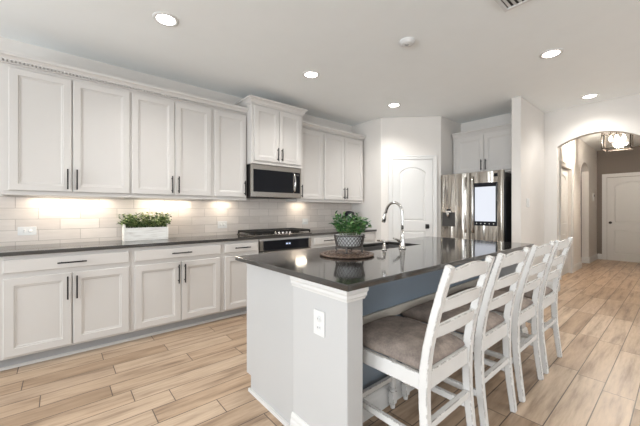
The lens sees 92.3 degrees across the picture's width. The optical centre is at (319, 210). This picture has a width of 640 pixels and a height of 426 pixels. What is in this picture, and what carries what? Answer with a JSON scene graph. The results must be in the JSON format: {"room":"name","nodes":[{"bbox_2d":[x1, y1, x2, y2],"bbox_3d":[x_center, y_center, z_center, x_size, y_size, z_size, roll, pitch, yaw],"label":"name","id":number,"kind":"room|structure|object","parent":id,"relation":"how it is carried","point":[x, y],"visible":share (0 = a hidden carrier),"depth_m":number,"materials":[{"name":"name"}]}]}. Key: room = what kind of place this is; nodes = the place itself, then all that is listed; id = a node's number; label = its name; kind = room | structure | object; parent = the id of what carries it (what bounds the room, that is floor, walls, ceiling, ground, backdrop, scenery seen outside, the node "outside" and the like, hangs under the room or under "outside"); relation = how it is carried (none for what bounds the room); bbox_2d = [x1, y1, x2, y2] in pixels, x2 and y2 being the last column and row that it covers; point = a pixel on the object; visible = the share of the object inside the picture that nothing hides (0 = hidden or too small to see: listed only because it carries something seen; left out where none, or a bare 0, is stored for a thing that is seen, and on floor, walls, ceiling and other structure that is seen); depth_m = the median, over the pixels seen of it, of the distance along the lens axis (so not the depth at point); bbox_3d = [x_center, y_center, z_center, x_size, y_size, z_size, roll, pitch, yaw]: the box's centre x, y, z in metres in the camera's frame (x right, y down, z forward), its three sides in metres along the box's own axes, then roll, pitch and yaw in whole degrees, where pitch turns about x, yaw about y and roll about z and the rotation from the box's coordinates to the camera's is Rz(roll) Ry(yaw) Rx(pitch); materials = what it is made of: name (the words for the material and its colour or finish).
{"room":"kitchen","nodes":[
{"label":"kitchen","id":0,"kind":"room"},
{"bbox_2d":[0,37,351,210],"bbox_3d":[-1.845,-0.146,3.586,9.170,2.750,0.140,0,0,-40],"label":"wall","id":1,"kind":"structure","parent":0,"point":[6,44],"depth_m":3.28,"materials":[{"name":"paint"}]},
{"bbox_2d":[0,50,130,197],"bbox_3d":[-2.330,-0.705,2.848,0.952,1.153,0.358,0,0,-40],"label":"upper cabinet","id":2,"kind":"object","parent":1,"relation":"attached to","point":[65,130],"visible":1,"depth_m":2.71,"materials":[{"name":"paint"}]},
{"bbox_2d":[130,81,213,199],"bbox_3d":[-1.652,-0.705,3.421,0.823,1.153,0.358,0,0,-40],"label":"upper cabinet","id":3,"kind":"object","parent":1,"relation":"attached to","point":[171,130],"visible":0.93,"depth_m":3.28,"materials":[{"name":"paint"}]},
{"bbox_2d":[0,196,350,245],"bbox_3d":[-1.250,0.074,3.991,4.742,0.480,0.008,0,0,-40],"label":"backsplash","id":4,"kind":"structure","parent":1,"relation":"attached to","point":[56,220],"depth_m":3.35,"materials":[{"name":"tile"}]},
{"bbox_2d":[18,227,36,234],"bbox_3d":[-2.657,0.185,2.791,0.125,0.076,0.009,0,0,-40],"label":"wall outlet","id":5,"kind":"object","parent":4,"relation":"attached to","point":[21,230],"visible":1,"depth_m":2.79,"materials":[{"name":"white plastic"}]},
{"bbox_2d":[218,221,226,227],"bbox_3d":[-1.260,0.183,3.970,0.125,0.090,0.009,0,0,-40],"label":"wall outlet","id":6,"kind":"object","parent":4,"relation":"attached to","point":[221,224],"visible":1,"depth_m":3.97,"materials":[{"name":"white plastic"}]},
{"bbox_2d":[302,219,307,223],"bbox_3d":[-0.233,0.173,4.838,0.110,0.090,0.009,0,0,-40],"label":"wall outlet","id":7,"kind":"object","parent":4,"relation":"attached to","point":[304,221],"visible":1,"depth_m":4.83,"materials":[{"name":"white plastic"}]},
{"bbox_2d":[212,100,247,200],"bbox_3d":[-1.170,-0.705,3.828,0.439,1.153,0.358,0,0,-40],"label":"upper cabinet","id":8,"kind":"object","parent":1,"relation":"attached to","point":[229,121],"visible":0.92,"depth_m":3.72,"materials":[{"name":"paint"}]},
{"bbox_2d":[233,95,307,168],"bbox_3d":[-0.661,-0.992,4.173,0.883,0.816,0.488,0,0,-40],"label":"upper cabinet","id":9,"kind":"object","parent":1,"relation":"attached to","point":[274,129],"visible":0.89,"depth_m":3.96,"materials":[{"name":"paint"}]},
{"bbox_2d":[247,163,300,198],"bbox_3d":[-0.668,-0.374,4.178,0.768,0.414,0.453,0,0,-40],"label":"microwave","id":10,"kind":"object","parent":9,"relation":"attached to","point":[263,181],"visible":0.99,"depth_m":4.00,"materials":[{"name":"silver metal"}]},
{"bbox_2d":[285,121,324,201],"bbox_3d":[-0.218,-0.705,4.633,0.488,1.153,0.358,0,0,-40],"label":"upper cabinet","id":11,"kind":"object","parent":1,"relation":"attached to","point":[312,134],"visible":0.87,"depth_m":4.54,"materials":[{"name":"paint"}]},
{"bbox_2d":[323,126,365,202],"bbox_3d":[0.330,-0.705,5.096,0.946,1.153,0.358,0,0,-40],"label":"upper cabinet","id":12,"kind":"object","parent":1,"relation":"attached to","point":[342,150],"visible":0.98,"depth_m":4.94,"materials":[{"name":"paint"}]},
{"bbox_2d":[0,0,639,150],"bbox_3d":[2.700,-1.571,2.151,14.500,0.100,8.400,0,0,-40],"label":"ceiling","id":13,"kind":"structure","parent":0,"point":[467,60],"depth_m":2.89,"materials":[{"name":"paint"}]},
{"bbox_2d":[152,12,178,26],"bbox_3d":[-1.226,-1.517,2.447,0.190,0.008,0.190,0,0,-40],"label":"recessed light","id":14,"kind":"object","parent":13,"relation":"in","point":[163,18],"visible":1,"depth_m":2.44,"materials":[{"name":"white plastic"}]},
{"bbox_2d":[303,71,319,77],"bbox_3d":[-0.099,-1.517,3.438,0.190,0.008,0.190,0,0,-40],"label":"recessed light","id":15,"kind":"object","parent":13,"relation":"in","point":[308,74],"visible":1,"depth_m":3.43,"materials":[{"name":"white plastic"}]},
{"bbox_2d":[387,103,400,107],"bbox_3d":[1.067,-1.517,4.436,0.190,0.008,0.190,0,0,-40],"label":"recessed light","id":16,"kind":"object","parent":13,"relation":"in","point":[392,105],"visible":1,"depth_m":4.44,"materials":[{"name":"white plastic"}]},
{"bbox_2d":[399,37,414,47],"bbox_3d":[0.781,-1.504,2.761,0.136,0.034,0.136,0,0,-40],"label":"smoke detector","id":17,"kind":"object","parent":13,"relation":"attached to","point":[405,42],"visible":1,"depth_m":2.73,"materials":[{"name":"white plastic"}]},
{"bbox_2d":[495,0,531,11],"bbox_3d":[1.393,-1.515,2.132,0.300,0.012,0.300,0,0,-40],"label":"ceiling vent","id":18,"kind":"object","parent":13,"relation":"in","point":[509,4],"visible":1,"depth_m":2.25,"materials":[{"name":"white plastic"}]},
{"bbox_2d":[539,48,563,58],"bbox_3d":[2.240,-1.517,2.979,0.190,0.008,0.190,0,0,-40],"label":"recessed light","id":19,"kind":"object","parent":13,"relation":"in","point":[551,53],"visible":1,"depth_m":2.97,"materials":[{"name":"white plastic"}]},
{"bbox_2d":[580,93,598,98],"bbox_3d":[3.586,-1.517,4.091,0.190,0.008,0.190,0,0,-40],"label":"recessed light","id":20,"kind":"object","parent":13,"relation":"in","point":[588,96],"visible":1,"depth_m":4.09,"materials":[{"name":"white plastic"}]},
{"bbox_2d":[601,132,632,151],"bbox_3d":[5.238,-1.301,5.421,0.374,0.440,0.374,0,0,-40],"label":"ceiling light","id":21,"kind":"object","parent":13,"relation":"hanging from","point":[603,136],"visible":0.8,"depth_m":5.45,"materials":[{"name":"glass"}]},
{"bbox_2d":[0,259,639,425],"bbox_3d":[2.700,1.278,2.151,14.500,0.100,8.400,0,0,-40],"label":"floor","id":22,"kind":"structure","parent":0,"point":[197,375],"depth_m":2.24,"materials":[{"name":"brown wood"}]},
{"bbox_2d":[0,248,130,370],"bbox_3d":[-2.293,0.787,2.719,1.007,0.883,0.603,0,0,-40],"label":"base cabinet","id":23,"kind":"object","parent":22,"relation":"on","point":[53,305],"visible":0.98,"depth_m":2.53,"materials":[{"name":"paint"}]},
{"bbox_2d":[0,229,376,256],"bbox_3d":[-1.004,0.330,3.828,4.608,0.030,0.574,0,0,-40],"label":"countertop","id":24,"kind":"structure","parent":23,"relation":"on","point":[116,244],"depth_m":2.93,"materials":[{"name":"stone"}]},
{"bbox_2d":[118,212,171,240],"bbox_3d":[-1.869,0.164,3.303,0.528,0.300,0.310,0,0,-40],"label":"planter box","id":25,"kind":"object","parent":24,"relation":"on","point":[133,233],"visible":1,"depth_m":3.26,"materials":[{"name":"wood"}]},
{"bbox_2d":[237,228,311,236],"bbox_3d":[-0.600,0.286,4.154,0.895,0.056,0.470,0,0,-40],"label":"cooktop","id":26,"kind":"object","parent":24,"relation":"in","point":[278,231],"visible":1,"depth_m":4.03,"materials":[{"name":"metal"}]},
{"bbox_2d":[341,211,354,223],"bbox_3d":[0.483,0.160,5.161,0.260,0.308,0.260,0,0,-40],"label":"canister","id":27,"kind":"object","parent":24,"relation":"on","point":[346,213],"visible":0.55,"depth_m":5.08,"materials":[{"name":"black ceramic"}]},
{"bbox_2d":[130,242,221,340],"bbox_3d":[-1.577,0.787,3.324,0.869,0.883,0.603,0,0,-40],"label":"base cabinet","id":28,"kind":"object","parent":22,"relation":"on","point":[174,287],"visible":0.97,"depth_m":3.09,"materials":[{"name":"paint"}]},
{"bbox_2d":[219,239,258,318],"bbox_3d":[-1.070,0.787,3.752,0.456,0.883,0.603,0,0,-40],"label":"base cabinet","id":29,"kind":"object","parent":22,"relation":"on","point":[234,272],"visible":0.48,"depth_m":3.51,"materials":[{"name":"paint"}]},
{"bbox_2d":[259,236,310,253],"bbox_3d":[-0.576,0.787,4.140,0.780,0.882,0.612,0,0,-40],"label":"oven","id":30,"kind":"object","parent":22,"relation":"on","point":[302,242],"visible":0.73,"depth_m":3.92,"materials":[{"name":"metal"}]},
{"bbox_2d":[310,234,335,247],"bbox_3d":[-0.068,0.787,4.599,0.568,0.883,0.603,0,0,-40],"label":"base cabinet","id":31,"kind":"object","parent":22,"relation":"on","point":[317,241],"visible":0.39,"depth_m":4.36,"materials":[{"name":"paint"}]},
{"bbox_2d":[356,231,374,242],"bbox_3d":[0.457,0.787,5.043,0.808,0.883,0.603,0,0,-40],"label":"base cabinet","id":32,"kind":"object","parent":22,"relation":"on","point":[369,236],"visible":0.02,"depth_m":5.01,"materials":[{"name":"paint"}]},
{"bbox_2d":[247,250,527,425],"bbox_3d":[0.715,0.787,2.510,2.424,0.882,1.018,0,0,-40],"label":"kitchen island","id":33,"kind":"object","parent":22,"relation":"on","point":[303,377],"visible":0.36,"depth_m":1.74,"materials":[{"name":"paint"}]},
{"bbox_2d":[314,309,324,337],"bbox_3d":[-0.005,0.550,1.504,0.009,0.122,0.082,0,0,-40],"label":"wall outlet","id":34,"kind":"object","parent":33,"relation":"attached to","point":[319,316],"visible":1,"depth_m":1.50,"materials":[{"name":"white plastic"}]},
{"bbox_2d":[235,236,533,291],"bbox_3d":[0.717,0.330,2.517,2.495,0.030,1.090,0,0,-40],"label":"island countertop","id":35,"kind":"structure","parent":33,"relation":"on","point":[421,255],"depth_m":1.94,"materials":[{"name":"stone"}]},
{"bbox_2d":[320,249,373,258],"bbox_3d":[0.189,0.306,2.170,0.384,0.016,0.384,0,0,-40],"label":"serving tray","id":36,"kind":"object","parent":35,"relation":"on","point":[341,253],"visible":0.93,"depth_m":2.11,"materials":[{"name":"brown wood"}]},
{"bbox_2d":[334,233,364,253],"bbox_3d":[0.206,0.232,2.168,0.224,0.126,0.224,0,0,-40],"label":"wire basket","id":37,"kind":"object","parent":36,"relation":"on","point":[335,235],"visible":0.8,"depth_m":2.09,"materials":[{"name":"metal"}]},
{"bbox_2d":[329,210,370,246],"bbox_3d":[0.223,0.123,2.163,0.310,0.250,0.302,0,0,-40],"label":"potted plant","id":38,"kind":"object","parent":37,"relation":"in","point":[349,225],"visible":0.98,"depth_m":2.12,"materials":[{"name":"green plant"}]},
{"bbox_2d":[352,244,398,250],"bbox_3d":[0.530,0.445,2.742,0.774,0.200,0.379,0,0,-40],"label":"sink","id":39,"kind":"object","parent":35,"relation":"in","point":[372,248],"visible":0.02,"depth_m":2.99,"materials":[{"name":"metal"}]},
{"bbox_2d":[377,240,386,249],"bbox_3d":[0.494,0.273,2.460,0.042,0.082,0.091,0,0,-40],"label":"soap dispenser","id":40,"kind":"object","parent":35,"relation":"on","point":[383,241],"visible":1,"depth_m":2.43,"materials":[{"name":"silver metal"}]},
{"bbox_2d":[382,201,405,248],"bbox_3d":[0.588,0.118,2.571,0.142,0.392,0.239,0,0,-40],"label":"faucet","id":41,"kind":"object","parent":35,"relation":"on","point":[402,239],"visible":1,"depth_m":2.52,"materials":[{"name":"silver metal"}]},
{"bbox_2d":[363,255,494,425],"bbox_3d":[0.482,0.724,1.572,0.446,1.013,0.613,0,0,-40],"label":"counter stool","id":42,"kind":"object","parent":22,"relation":"on","point":[432,349],"visible":0.84,"depth_m":1.44,"materials":[{"name":"wood"}]},
{"bbox_2d":[363,315,464,368],"bbox_3d":[0.440,0.653,1.622,0.454,0.080,0.490,0,0,-40],"label":"seat cushion","id":43,"kind":"object","parent":42,"relation":"on","point":[401,339],"depth_m":1.49,"materials":[{"name":"fabric"}]},
{"bbox_2d":[401,247,530,425],"bbox_3d":[0.893,0.724,1.919,0.446,1.013,0.613,0,0,-40],"label":"counter stool","id":44,"kind":"object","parent":22,"relation":"on","point":[491,327],"visible":0.57,"depth_m":1.75,"materials":[{"name":"wood"}]},
{"bbox_2d":[402,300,504,336],"bbox_3d":[0.851,0.653,1.969,0.454,0.080,0.490,0,0,-40],"label":"seat cushion","id":45,"kind":"object","parent":44,"relation":"on","point":[421,312],"depth_m":1.87,"materials":[{"name":"fabric"}]},
{"bbox_2d":[441,170,511,241],"bbox_3d":[2.456,0.336,4.746,0.802,1.785,0.906,0,0,-40],"label":"refrigerator","id":46,"kind":"object","parent":22,"relation":"on","point":[474,205],"visible":0.64,"depth_m":4.42,"materials":[{"name":"silver metal"}]},
{"bbox_2d":[446,241,555,402],"bbox_3d":[1.316,0.724,2.276,0.446,1.013,0.613,0,0,-40],"label":"counter stool","id":47,"kind":"object","parent":22,"relation":"on","point":[524,309],"visible":0.58,"depth_m":2.07,"materials":[{"name":"wood"}]},
{"bbox_2d":[446,287,532,312],"bbox_3d":[1.273,0.653,2.326,0.454,0.080,0.490,0,0,-40],"label":"seat cushion","id":48,"kind":"object","parent":47,"relation":"on","point":[527,305],"depth_m":2.19,"materials":[{"name":"fabric"}]},
{"bbox_2d":[475,237,572,373],"bbox_3d":[1.720,0.724,2.618,0.446,1.013,0.613,0,0,-40],"label":"counter stool","id":49,"kind":"object","parent":22,"relation":"on","point":[548,296],"visible":0.37,"depth_m":2.42,"materials":[{"name":"wood"}]},
{"bbox_2d":[475,281,552,298],"bbox_3d":[1.678,0.653,2.668,0.454,0.080,0.490,0,0,-40],"label":"seat cushion","id":50,"kind":"object","parent":49,"relation":"on","point":[549,292],"depth_m":2.49,"materials":[{"name":"fabric"}]},
{"bbox_2d":[352,116,460,241],"bbox_3d":[1.522,-0.146,5.466,1.360,2.750,1.335,0,0,-40],"label":"wall","id":51,"kind":"structure","parent":0,"point":[429,135],"depth_m":5.03,"materials":[{"name":"paint"}]},
{"bbox_2d":[389,155,436,239],"bbox_3d":[1.496,0.170,4.959,0.764,2.118,0.062,0,0,5],"label":"door","id":52,"kind":"structure","parent":51,"relation":"in","point":[412,183],"depth_m":4.98,"materials":[{"name":"paint"}]},
{"bbox_2d":[461,113,511,173],"bbox_3d":[2.414,-0.146,5.556,0.120,2.750,2.350,0,0,-40],"label":"wall","id":53,"kind":"structure","parent":0,"point":[506,118],"depth_m":5.06,"materials":[{"name":"paint"}]},
{"bbox_2d":[452,122,511,173],"bbox_3d":[2.660,-0.925,4.880,0.373,0.708,0.990,0,0,-40],"label":"upper cabinet","id":54,"kind":"object","parent":53,"relation":"attached to","point":[487,148],"visible":0.69,"depth_m":4.79,"materials":[{"name":"paint"}]},
{"bbox_2d":[512,96,596,281],"bbox_3d":[4.811,-0.146,6.004,5.760,2.750,0.160,0,0,-40],"label":"wall","id":55,"kind":"structure","parent":0,"point":[527,119],"depth_m":4.59,"materials":[{"name":"paint"}]},
{"bbox_2d":[526,198,529,206],"bbox_3d":[2.888,-0.106,4.267,0.120,0.120,0.009,0,0,-40],"label":"light switch","id":56,"kind":"object","parent":55,"relation":"attached to","point":[527,199],"visible":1,"depth_m":4.24,"materials":[{"name":"white plastic"}]},
{"bbox_2d":[559,160,573,279],"bbox_3d":[4.596,0.171,5.794,0.990,2.115,0.111,0,0,-40],"label":"door","id":57,"kind":"structure","parent":55,"relation":"in","point":[563,173],"depth_m":5.95,"materials":[{"name":"paint"}]},
{"bbox_2d":[574,262,581,271],"bbox_3d":[5.311,1.161,6.350,0.810,0.135,0.016,0,0,-40],"label":"baseboard","id":58,"kind":"structure","parent":55,"relation":"attached to","point":[577,266],"depth_m":6.37,"materials":[{"name":"paint"}]},
{"bbox_2d":[581,257,589,262],"bbox_3d":[6.214,1.161,7.198,0.016,0.135,0.146,0,0,-40],"label":"baseboard","id":59,"kind":"object","parent":55,"relation":"attached to","point":[583,259],"visible":0.91,"depth_m":7.19,"materials":[{"name":"paint"}]},
{"bbox_2d":[589,254,597,262],"bbox_3d":[6.655,1.161,7.486,1.030,0.135,0.016,0,0,-40],"label":"baseboard","id":60,"kind":"structure","parent":55,"relation":"attached to","point":[594,257],"depth_m":7.47,"materials":[{"name":"paint"}]},
{"bbox_2d":[544,93,639,281],"bbox_3d":[5.338,-0.146,2.685,0.120,2.750,5.810,0,0,-40],"label":"wall","id":61,"kind":"structure","parent":0,"point":[621,114],"depth_m":4.57,"materials":[{"name":"paint"}]},
{"bbox_2d":[547,281,552,288],"bbox_3d":[3.538,1.161,4.709,0.016,0.135,0.142,0,0,-40],"label":"baseboard","id":62,"kind":"structure","parent":61,"relation":"attached to","point":[549,284],"depth_m":4.72,"materials":[{"name":"paint"}]},
{"bbox_2d":[581,146,639,256],"bbox_3d":[7.560,-0.146,7.306,0.120,2.750,3.800,0,0,-40],"label":"wall","id":63,"kind":"structure","parent":0,"point":[620,161],"depth_m":7.65,"materials":[{"name":"paint"}]},
{"bbox_2d":[602,172,639,262],"bbox_3d":[7.397,0.161,7.329,0.097,2.136,1.012,0,0,-40],"label":"door","id":64,"kind":"structure","parent":63,"relation":"in","point":[620,194],"depth_m":7.46,"materials":[{"name":"paint"}]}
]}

